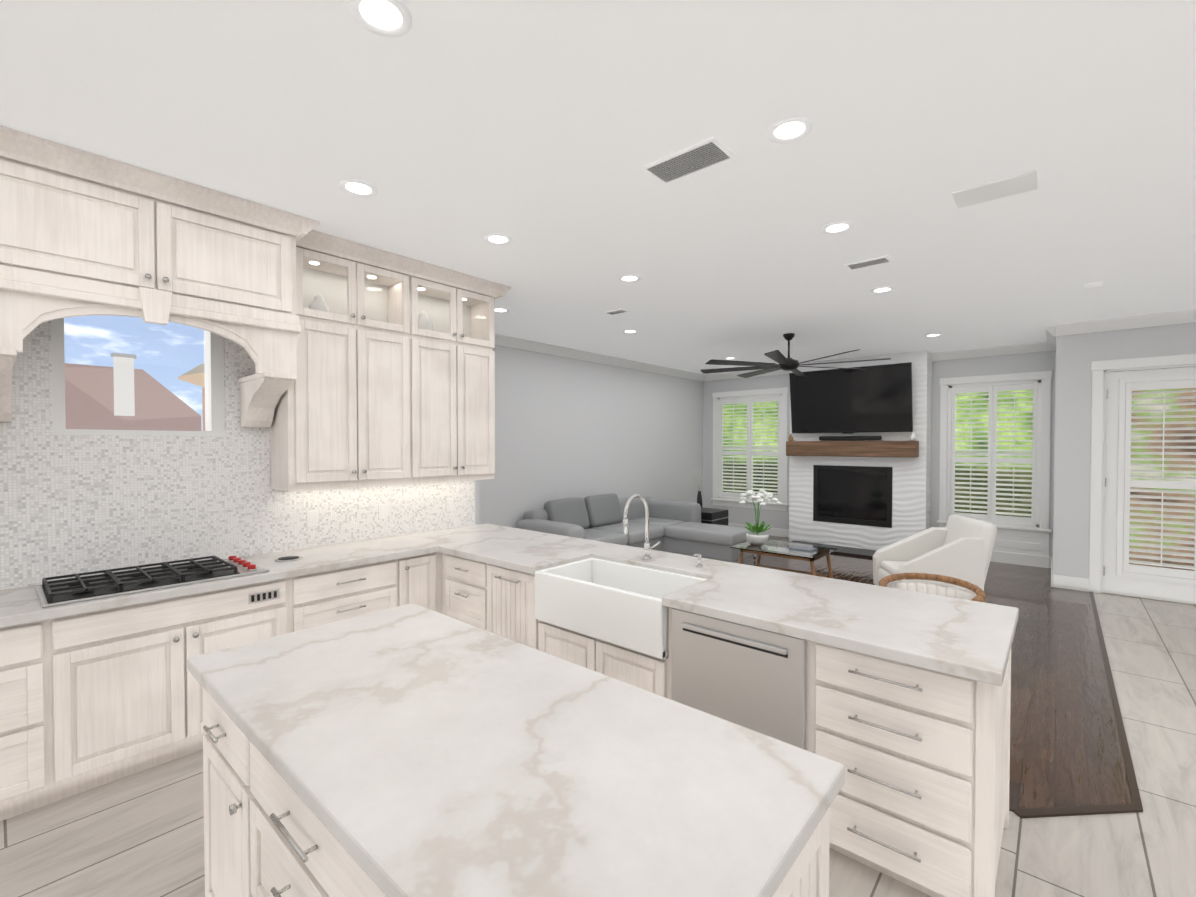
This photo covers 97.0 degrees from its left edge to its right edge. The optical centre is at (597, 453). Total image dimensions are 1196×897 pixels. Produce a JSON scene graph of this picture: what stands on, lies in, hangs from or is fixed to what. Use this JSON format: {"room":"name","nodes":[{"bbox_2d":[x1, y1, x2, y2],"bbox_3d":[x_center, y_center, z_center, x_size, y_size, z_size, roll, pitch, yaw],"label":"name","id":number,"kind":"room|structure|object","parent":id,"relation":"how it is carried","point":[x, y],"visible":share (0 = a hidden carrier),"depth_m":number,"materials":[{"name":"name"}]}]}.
{"room":"kitchen","nodes":[
{"label":"kitchen","id":0,"kind":"room"},
{"bbox_2d":[475,480,478,524],"bbox_3d":[-4.791,0.136,0.703,0.150,3.000,11.100,1,1,41],"label":"wall","id":1,"kind":"structure","parent":0,"point":[476,502],"depth_m":4.82,"materials":[{"name":"white paint"}]},
{"bbox_2d":[51,316,225,435],"bbox_3d":[-2.673,-0.565,3.114,0.162,0.920,0.765,1,1,41],"label":"window","id":2,"kind":"structure","parent":1,"relation":"in","point":[214,395],"depth_m":3.12,"materials":[{"name":"white"}]},
{"bbox_2d":[0,321,474,589],"bbox_3d":[-2.773,-0.201,2.886,0.018,1.800,5.050,1,1,41],"label":"backsplash","id":3,"kind":"structure","parent":1,"relation":"attached to","point":[73,504],"depth_m":3.11,"materials":[{"name":"tile"}]},
{"bbox_2d":[0,126,510,491],"bbox_3d":[-2.525,-0.572,2.710,0.584,1.648,5.120,1,1,41],"label":"upper cabinet","id":4,"kind":"object","parent":1,"relation":"attached to","point":[374,366],"visible":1,"depth_m":3.20,"materials":[{"name":"beige wood"}]},
{"bbox_2d":[479,345,702,527],"bbox_3d":[-0.009,0.010,8.173,0.150,3.000,6.450,1,1,41],"label":"wall","id":5,"kind":"structure","parent":0,"point":[565,427],"depth_m":7.84,"materials":[{"name":"white paint"}]},
{"bbox_2d":[495,334,706,380],"bbox_3d":[0.034,-1.430,8.013,0.095,0.115,6.300,1,1,41],"label":"crown molding","id":6,"kind":"structure","parent":5,"relation":"attached to","point":[501,340],"depth_m":7.79,"materials":[{"name":"white"}]},
{"bbox_2d":[0,593,1195,896],"bbox_3d":[-0.335,1.689,1.126,8.950,0.120,17.550,1,1,41],"label":"floor","id":7,"kind":"structure","parent":0,"point":[140,833],"depth_m":2.25,"materials":[{"name":"beige tile"}]},
{"bbox_2d":[189,671,829,896],"bbox_3d":[-0.431,1.185,1.491,1.821,0.875,0.819,1,1,41],"label":"kitchen island","id":8,"kind":"object","parent":7,"relation":"on","point":[261,839],"depth_m":1.37,"materials":[{"name":"beige wood"}]},
{"bbox_2d":[187,603,844,896],"bbox_3d":[-0.419,0.725,1.508,1.880,0.045,0.840,1,1,41],"label":"island countertop","id":9,"kind":"structure","parent":8,"relation":"on","point":[449,756],"depth_m":1.19,"materials":[{"name":"white stone"}]},
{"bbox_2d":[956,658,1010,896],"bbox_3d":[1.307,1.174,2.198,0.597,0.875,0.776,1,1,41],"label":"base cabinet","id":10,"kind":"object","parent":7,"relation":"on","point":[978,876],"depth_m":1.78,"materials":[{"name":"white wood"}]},
{"bbox_2d":[0,523,1018,896],"bbox_3d":[-1.276,0.722,1.677,3.856,0.045,5.170,1,1,41],"label":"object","id":11,"kind":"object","parent":10,"relation":"on","point":[901,689],"depth_m":2.46,"materials":[{"name":"white wood"}]},
{"bbox_2d":[0,0,1195,374],"bbox_3d":[-0.335,-1.431,1.073,8.950,0.120,17.550,1,1,41],"label":"ceiling","id":12,"kind":"structure","parent":0,"point":[538,132],"depth_m":2.37,"materials":[{"name":"white paint"}]},
{"bbox_2d":[339,179,376,196],"bbox_3d":[-1.256,-1.394,2.777,0.193,0.009,0.187,1,1,41],"label":"recessed light","id":13,"kind":"object","parent":12,"relation":"in","point":[355,187],"depth_m":2.78,"materials":[{"name":"white"}]},
{"bbox_2d":[349,0,411,37],"bbox_3d":[-0.676,-1.375,1.655,0.187,0.009,0.180,1,1,41],"label":"recessed light","id":14,"kind":"object","parent":12,"relation":"in","point":[388,18],"depth_m":1.67,"materials":[{"name":"white plastic"}]},
{"bbox_2d":[484,233,511,244],"bbox_3d":[-0.654,-1.406,3.468,0.192,0.009,0.190,1,1,41],"label":"recessed light","id":15,"kind":"object","parent":12,"relation":"in","point":[494,238],"depth_m":3.47,"materials":[{"name":"white plastic"}]},
{"bbox_2d":[640,136,736,185],"bbox_3d":[0.420,-1.379,2.489,0.400,0.030,0.229,1,1,41],"label":"ceiling vent","id":16,"kind":"object","parent":12,"relation":"in","point":[706,154],"depth_m":2.52,"materials":[{"name":"white metal"}]},
{"bbox_2d":[767,116,812,142],"bbox_3d":[0.819,-1.385,2.264,0.186,0.009,0.191,1,1,41],"label":"recessed light","id":17,"kind":"object","parent":12,"relation":"in","point":[790,129],"depth_m":2.27,"materials":[{"name":"white plastic"}]},
{"bbox_2d":[701,333,890,377],"bbox_3d":[2.345,-1.239,6.508,2.177,0.444,2.177,1,1,41],"label":"ceiling fan","id":18,"kind":"object","parent":12,"relation":"hanging from","point":[784,362],"visible":1,"depth_m":6.43,"materials":[{"name":"black metal"}]},
{"bbox_2d":[821,221,852,233],"bbox_3d":[1.481,-1.403,3.283,0.184,0.009,0.192,1,1,41],"label":"recessed light","id":19,"kind":"object","parent":12,"relation":"in","point":[841,226],"depth_m":3.29,"materials":[{"name":"white plastic"}]},
{"bbox_2d":[843,255,892,270],"bbox_3d":[1.972,-1.402,3.868,0.299,0.030,0.181,1,1,41],"label":"ceiling vent","id":20,"kind":"object","parent":12,"relation":"in","point":[884,259],"depth_m":3.94,"materials":[{"name":"white metal"}]},
{"bbox_2d":[952,170,1037,207],"bbox_3d":[2.068,-1.383,2.760,0.344,0.030,0.254,1,1,41],"label":"ceiling vent","id":21,"kind":"object","parent":12,"relation":"in","point":[1026,182],"depth_m":2.80,"materials":[{"name":"white metal"}]},
{"bbox_2d":[703,350,1055,556],"bbox_3d":[4.156,0.001,8.723,5.410,3.000,0.150,1,1,41],"label":"wall","id":22,"kind":"structure","parent":0,"point":[1015,363],"depth_m":7.88,"materials":[{"name":"white paint"}]},
{"bbox_2d":[711,387,788,510],"bbox_3d":[2.821,-0.078,9.846,1.510,2.180,0.210,1,1,41],"label":"window","id":23,"kind":"structure","parent":22,"relation":"in","point":[731,498],"depth_m":9.81,"materials":[{"name":"white wood"}]},
{"bbox_2d":[728,523,788,537],"bbox_3d":[2.778,1.408,9.837,1.840,0.150,0.016,1,1,41],"label":"baseboard","id":24,"kind":"structure","parent":22,"relation":"attached to","point":[779,532],"depth_m":9.49,"materials":[{"name":"white wood"}]},
{"bbox_2d":[707,342,1055,380],"bbox_3d":[4.065,-1.440,8.617,5.140,0.115,0.095,1,1,41],"label":"crown molding","id":25,"kind":"structure","parent":22,"relation":"attached to","point":[1038,346],"depth_m":7.54,"materials":[{"name":"white"}]},
{"bbox_2d":[937,371,1051,567],"bbox_3d":[5.558,0.212,7.466,1.290,2.620,0.210,1,1,41],"label":"window","id":26,"kind":"structure","parent":22,"relation":"in","point":[1024,541],"depth_m":7.36,"materials":[{"name":"white wood"}]},
{"bbox_2d":[663,535,1142,817],"bbox_3d":[2.120,1.537,6.266,5.600,0.012,6.270,1,1,41],"label":"floor","id":27,"kind":"structure","parent":0,"point":[1070,755],"depth_m":3.42,"materials":[{"name":"brown wood"}]},
{"bbox_2d":[516,493,755,561],"bbox_3d":[0.615,1.062,7.118,2.098,0.910,2.848,1,1,41],"label":"sofa","id":28,"kind":"object","parent":27,"relation":"on","point":[678,527],"visible":0.65,"depth_m":7.26,"materials":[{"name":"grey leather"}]},
{"bbox_2d":[695,470,728,525],"bbox_3d":[1.760,0.874,8.750,0.588,1.241,0.588,1,1,41],"label":"end table","id":29,"kind":"object","parent":27,"relation":"on","point":[714,516],"visible":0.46,"depth_m":8.59,"materials":[{"name":"black wood"}]},
{"bbox_2d":[730,489,839,577],"bbox_3d":[2.147,0.993,6.180,1.058,1.096,0.750,1,1,41],"label":"coffee table","id":30,"kind":"object","parent":27,"relation":"on","point":[758,542],"visible":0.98,"depth_m":6.22,"materials":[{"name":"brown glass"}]},
{"bbox_2d":[786,350,931,557],"bbox_3d":[3.935,0.008,8.219,1.980,2.992,0.898,1,1,41],"label":"fireplace","id":31,"kind":"object","parent":27,"relation":"on","point":[865,498],"visible":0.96,"depth_m":8.11,"materials":[{"name":"white tile"}]},
{"bbox_2d":[789,362,912,439],"bbox_3d":[3.855,-0.754,8.159,1.740,1.099,0.258,1,1,41],"label":"wall-mounted tv","id":32,"kind":"object","parent":31,"relation":"attached to","point":[876,398],"visible":0.98,"depth_m":8.05,"materials":[{"name":"black plastic"}]},
{"bbox_2d":[879,573,985,602],"bbox_3d":[1.862,1.158,2.977,0.507,0.870,0.509,1,1,41],"label":"bentwood chair","id":33,"kind":"object","parent":27,"relation":"on","point":[978,594],"visible":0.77,"depth_m":3.12,"materials":[{"name":"brown wood"}]},
{"bbox_2d":[873,514,996,592],"bbox_3d":[3.145,1.080,4.993,0.809,0.955,0.736,0,1,9],"label":"armchair","id":34,"kind":"object","parent":27,"relation":"on","point":[960,547],"visible":0.48,"depth_m":4.70,"materials":[{"name":"white fabric"}]},
{"bbox_2d":[1053,322,1195,578],"bbox_3d":[6.630,0.064,4.979,3.540,3.000,0.150,1,1,41],"label":"wall","id":35,"kind":"structure","parent":0,"point":[1076,354],"depth_m":5.93,"materials":[{"name":"white paint"}]},
{"bbox_2d":[1043,337,1055,350],"bbox_3d":[5.565,-1.404,6.498,0.095,0.115,1.080,1,1,41],"label":"crown molding","id":36,"kind":"structure","parent":35,"relation":"attached to","point":[1048,345],"depth_m":6.96,"materials":[{"name":"white wood"}]},
{"bbox_2d":[1050,557,1053,586],"bbox_3d":[5.620,1.463,6.548,0.020,0.150,1.186,1,1,41],"label":"baseboard","id":37,"kind":"structure","parent":35,"relation":"attached to","point":[1051,565],"depth_m":6.12,"materials":[{"name":"white wood"}]},
{"bbox_2d":[1054,575,1088,591],"bbox_3d":[5.365,1.472,5.994,0.290,0.150,0.016,1,1,41],"label":"baseboard","id":38,"kind":"structure","parent":35,"relation":"attached to","point":[1070,582],"depth_m":5.99,"materials":[{"name":"white wood"}]},
{"bbox_2d":[1046,309,1195,340],"bbox_3d":[6.514,-1.377,4.893,3.635,0.115,0.095,1,1,41],"label":"crown molding","id":39,"kind":"structure","parent":35,"relation":"attached to","point":[1157,319],"depth_m":5.66,"materials":[{"name":"white wood"}]},
{"bbox_2d":[1089,354,1195,604],"bbox_3d":[5.929,0.272,5.570,1.120,2.565,0.185,1,1,41],"label":"door","id":40,"kind":"structure","parent":35,"relation":"attached to","point":[1112,570],"depth_m":5.66,"materials":[{"name":"white wood"}]},
{"label":"outside","id":41,"kind":"structure","parent":0,"visible":0},
{"bbox_2d":[65,353,204,430],"bbox_3d":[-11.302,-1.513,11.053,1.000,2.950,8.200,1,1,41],"label":"neighboring house","id":42,"kind":"structure","parent":41,"point":[122,405],"depth_m":12.04,"materials":[{"name":"brown brick"}]},
{"bbox_2d":[723,390,1032,516],"bbox_3d":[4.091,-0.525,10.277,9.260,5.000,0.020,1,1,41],"label":"foliage","id":43,"kind":"object","parent":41,"point":[986,438],"depth_m":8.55,"materials":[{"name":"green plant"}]},
{"bbox_2d":[1123,388,1195,570],"bbox_3d":[7.244,-0.198,5.680,3.540,4.500,0.020,1,1,41],"label":"door blinds","id":44,"kind":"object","parent":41,"point":[1160,462],"depth_m":6.21,"materials":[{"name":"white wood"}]}
]}

